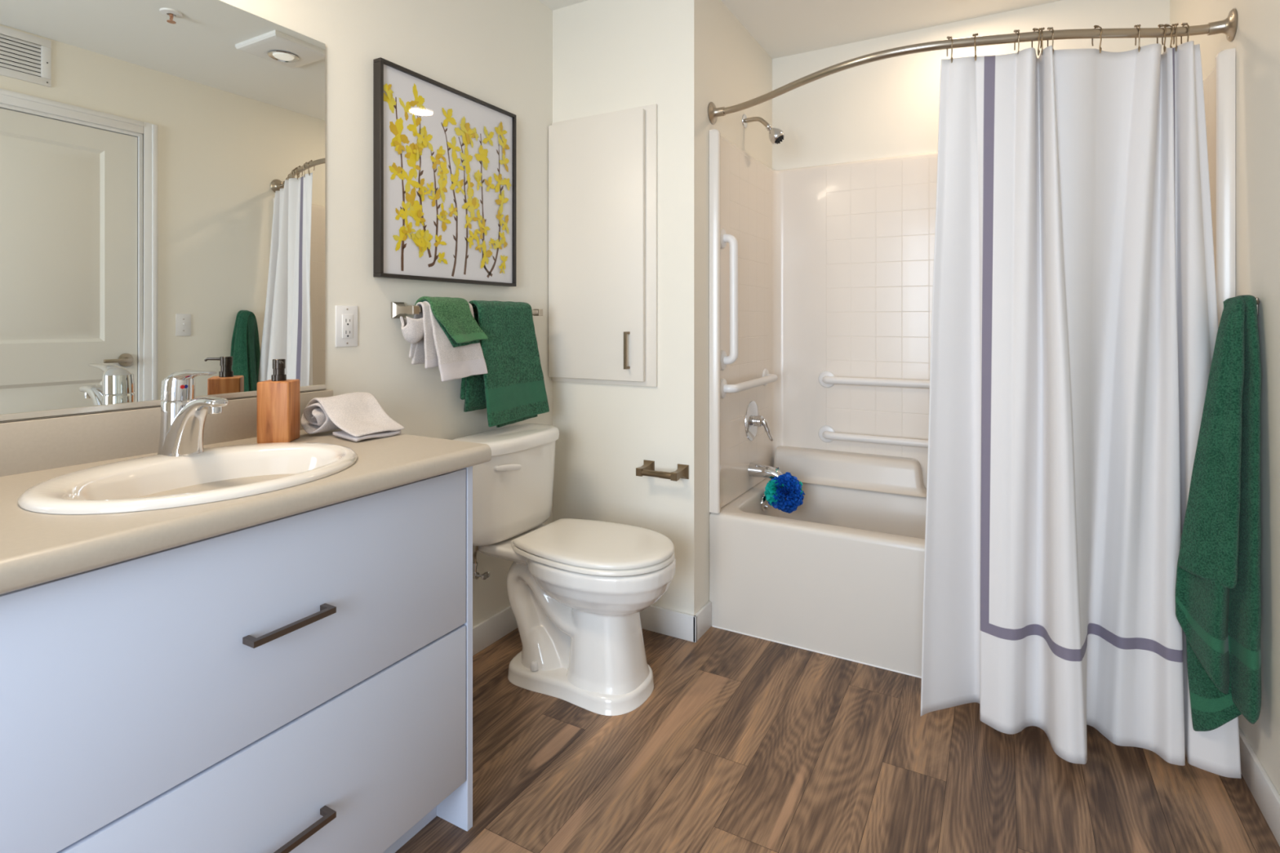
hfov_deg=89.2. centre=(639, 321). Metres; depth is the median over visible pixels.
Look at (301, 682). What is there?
vanity cabinet
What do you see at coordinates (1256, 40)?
wall
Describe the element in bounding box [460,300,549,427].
towel
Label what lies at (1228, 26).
curtain rod
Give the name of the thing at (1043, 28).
curtain ring
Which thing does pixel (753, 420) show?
shower valve
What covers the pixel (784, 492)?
bath pouf
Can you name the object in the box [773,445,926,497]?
soap shelf
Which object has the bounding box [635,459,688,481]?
toilet paper holder
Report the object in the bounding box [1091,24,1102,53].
curtain ring
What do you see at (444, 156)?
framed picture
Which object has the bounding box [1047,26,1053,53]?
curtain ring
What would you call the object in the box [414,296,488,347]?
washcloth
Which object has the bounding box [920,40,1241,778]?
shower curtain
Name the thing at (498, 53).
wall
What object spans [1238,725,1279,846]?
baseboard
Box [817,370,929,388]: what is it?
grab bar
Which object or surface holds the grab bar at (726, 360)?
attached to the shower surround
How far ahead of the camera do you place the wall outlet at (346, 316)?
1.82 m
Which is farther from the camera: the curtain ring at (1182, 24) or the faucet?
the curtain ring at (1182, 24)
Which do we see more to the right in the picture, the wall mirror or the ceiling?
the ceiling
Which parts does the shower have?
arm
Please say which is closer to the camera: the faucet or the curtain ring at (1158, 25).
the faucet
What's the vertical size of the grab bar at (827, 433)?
0.080 m
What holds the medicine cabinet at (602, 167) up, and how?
attached to the wall at (681, 57)
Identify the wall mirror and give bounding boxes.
[0,0,326,422]
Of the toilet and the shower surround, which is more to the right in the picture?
the shower surround
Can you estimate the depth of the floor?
1.66 m
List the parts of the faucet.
lever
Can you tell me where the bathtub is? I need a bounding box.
[709,478,926,678]
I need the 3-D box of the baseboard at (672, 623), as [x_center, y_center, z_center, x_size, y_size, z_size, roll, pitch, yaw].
[-0.046,1.113,2.564,0.649,0.095,0.148,0,0,29]
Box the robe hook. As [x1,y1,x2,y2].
[1255,297,1259,315]
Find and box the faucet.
[157,368,228,456]
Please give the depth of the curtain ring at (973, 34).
1.85 m
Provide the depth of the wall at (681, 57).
2.46 m
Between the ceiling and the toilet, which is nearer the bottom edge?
the toilet
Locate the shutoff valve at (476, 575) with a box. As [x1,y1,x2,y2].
[472,546,489,579]
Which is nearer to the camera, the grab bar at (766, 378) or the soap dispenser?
the soap dispenser
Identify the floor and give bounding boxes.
[395,626,1279,852]
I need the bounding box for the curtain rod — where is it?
[707,8,1237,124]
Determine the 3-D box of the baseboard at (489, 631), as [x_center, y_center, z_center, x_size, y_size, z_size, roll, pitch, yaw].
[-0.610,1.113,2.207,0.012,0.095,1.026,0,0,29]
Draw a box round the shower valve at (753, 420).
[745,400,773,440]
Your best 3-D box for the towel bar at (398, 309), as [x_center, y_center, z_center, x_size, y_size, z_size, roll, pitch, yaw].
[-0.559,-0.035,2.224,0.084,0.048,0.646,0,0,29]
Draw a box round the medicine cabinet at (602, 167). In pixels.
[548,103,657,386]
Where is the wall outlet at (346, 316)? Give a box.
[335,305,357,346]
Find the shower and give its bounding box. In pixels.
[742,114,784,144]
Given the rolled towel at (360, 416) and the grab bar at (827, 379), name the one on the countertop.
the rolled towel at (360, 416)
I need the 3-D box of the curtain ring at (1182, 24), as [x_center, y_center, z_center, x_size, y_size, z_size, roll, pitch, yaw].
[1.507,-0.787,1.796,0.015,0.081,0.031,0,0,-18]
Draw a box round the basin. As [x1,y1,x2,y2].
[17,442,357,514]
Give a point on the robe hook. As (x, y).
(1256, 298)
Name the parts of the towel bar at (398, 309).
post, rail, post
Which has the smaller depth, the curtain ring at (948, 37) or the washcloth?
the curtain ring at (948, 37)
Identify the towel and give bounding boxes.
[301,391,404,441]
[400,301,488,382]
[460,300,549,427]
[1175,294,1261,731]
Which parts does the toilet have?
tank lid, flush lever, tank, bowl, seat, seat lid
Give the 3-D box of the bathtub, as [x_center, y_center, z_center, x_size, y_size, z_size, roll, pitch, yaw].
[1.118,0.945,2.446,1.523,0.433,0.786,0,0,29]
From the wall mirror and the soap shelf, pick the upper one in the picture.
the wall mirror
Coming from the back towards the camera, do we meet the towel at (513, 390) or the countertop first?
the towel at (513, 390)
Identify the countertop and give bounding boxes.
[0,389,491,595]
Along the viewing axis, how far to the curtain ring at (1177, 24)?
1.79 m
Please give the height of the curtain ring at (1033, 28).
0.081 m
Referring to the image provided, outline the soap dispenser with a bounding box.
[257,359,299,443]
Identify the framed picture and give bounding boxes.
[373,57,515,286]
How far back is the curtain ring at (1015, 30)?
1.83 m
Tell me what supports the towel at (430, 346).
hanging from the towel bar at (398, 309)
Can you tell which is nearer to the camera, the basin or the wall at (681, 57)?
the basin
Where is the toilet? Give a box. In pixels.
[452,422,675,715]
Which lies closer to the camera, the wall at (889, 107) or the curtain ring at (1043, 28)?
the curtain ring at (1043, 28)
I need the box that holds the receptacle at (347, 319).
[342,314,352,338]
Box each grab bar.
[720,228,737,370]
[720,368,777,398]
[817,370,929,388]
[817,425,928,448]
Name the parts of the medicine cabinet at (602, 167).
handle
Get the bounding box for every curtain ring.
[946,35,952,62]
[972,33,977,60]
[1013,29,1019,53]
[1031,27,1039,55]
[1038,26,1044,55]
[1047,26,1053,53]
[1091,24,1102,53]
[1133,24,1140,52]
[1156,24,1166,52]
[1161,23,1173,48]
[1171,22,1178,51]
[1180,22,1189,44]
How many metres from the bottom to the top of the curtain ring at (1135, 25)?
0.081 m
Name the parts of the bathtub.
overflow plate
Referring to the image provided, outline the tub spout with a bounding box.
[748,462,782,479]
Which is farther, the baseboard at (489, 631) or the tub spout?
the tub spout
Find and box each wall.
[0,0,552,626]
[552,0,772,615]
[772,0,1169,169]
[1169,0,1279,795]
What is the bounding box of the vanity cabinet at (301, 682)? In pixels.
[0,466,472,852]
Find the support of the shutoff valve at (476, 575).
attached to the wall at (498, 53)
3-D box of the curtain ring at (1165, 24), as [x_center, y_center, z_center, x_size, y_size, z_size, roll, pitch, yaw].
[1.465,-0.787,1.803,0.015,0.081,0.031,0,0,-37]
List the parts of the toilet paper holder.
post, post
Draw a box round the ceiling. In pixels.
[537,0,1060,58]
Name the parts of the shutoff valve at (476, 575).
handle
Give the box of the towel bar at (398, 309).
[391,302,542,318]
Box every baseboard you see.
[472,605,517,656]
[639,601,711,642]
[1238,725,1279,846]
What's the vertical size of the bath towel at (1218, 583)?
1.089 m
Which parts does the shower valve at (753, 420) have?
lever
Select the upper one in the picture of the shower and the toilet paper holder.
the shower
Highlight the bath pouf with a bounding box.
[764,468,804,513]
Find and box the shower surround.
[709,48,1235,513]
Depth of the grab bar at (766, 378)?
2.61 m

